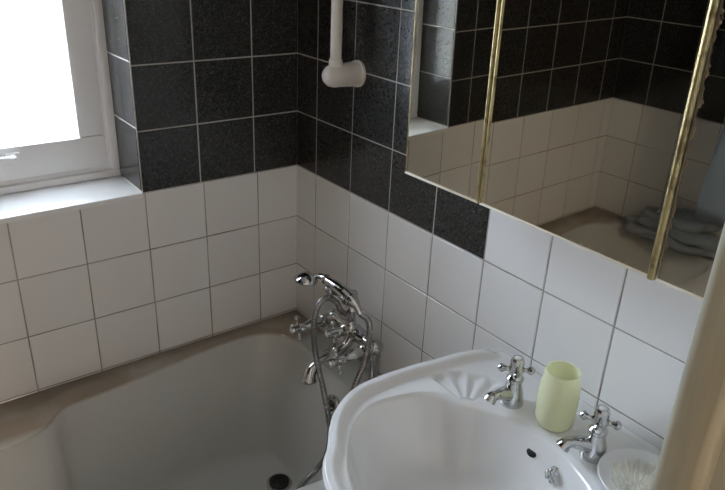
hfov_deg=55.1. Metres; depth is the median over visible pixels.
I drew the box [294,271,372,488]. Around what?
handset
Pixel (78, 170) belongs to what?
window
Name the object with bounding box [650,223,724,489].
trim
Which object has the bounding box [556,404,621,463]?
tap
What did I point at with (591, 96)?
mirror
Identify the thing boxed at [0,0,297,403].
wall
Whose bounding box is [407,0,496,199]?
mirror
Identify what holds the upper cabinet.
attached to the wall at (437, 272)
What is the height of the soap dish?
0.018 m
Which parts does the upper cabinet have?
gold trim, trim, gold trim, door, gold trim, trim, trim, gold trim, door, gold trim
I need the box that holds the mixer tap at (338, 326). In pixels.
[289,286,382,384]
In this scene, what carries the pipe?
attached to the wall at (437, 272)
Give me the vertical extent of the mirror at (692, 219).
0.567 m
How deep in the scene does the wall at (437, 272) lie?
1.47 m
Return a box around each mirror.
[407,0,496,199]
[483,0,709,273]
[658,0,724,297]
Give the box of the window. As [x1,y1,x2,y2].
[0,0,142,224]
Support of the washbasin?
on the floor
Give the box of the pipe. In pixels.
[322,0,365,87]
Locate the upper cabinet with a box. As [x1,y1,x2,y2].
[405,0,724,300]
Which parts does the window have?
handle, sash, sill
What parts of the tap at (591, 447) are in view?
spout, handle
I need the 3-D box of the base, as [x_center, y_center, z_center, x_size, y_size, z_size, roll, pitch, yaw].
[0.369,0.309,1.099,0.042,0.062,0.042,-15,30,-34]
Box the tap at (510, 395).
[483,355,535,408]
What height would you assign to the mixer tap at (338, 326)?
0.267 m
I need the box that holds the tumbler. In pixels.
[535,361,580,431]
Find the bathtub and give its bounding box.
[0,310,379,489]
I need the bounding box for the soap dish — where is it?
[597,448,658,489]
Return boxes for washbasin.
[322,349,660,489]
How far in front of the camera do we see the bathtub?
1.79 m
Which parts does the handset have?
handle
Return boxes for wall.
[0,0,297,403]
[297,0,702,448]
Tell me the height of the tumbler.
0.106 m
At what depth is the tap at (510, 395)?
1.20 m
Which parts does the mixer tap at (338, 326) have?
handle, spout, handle, handle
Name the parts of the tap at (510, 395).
spout, handle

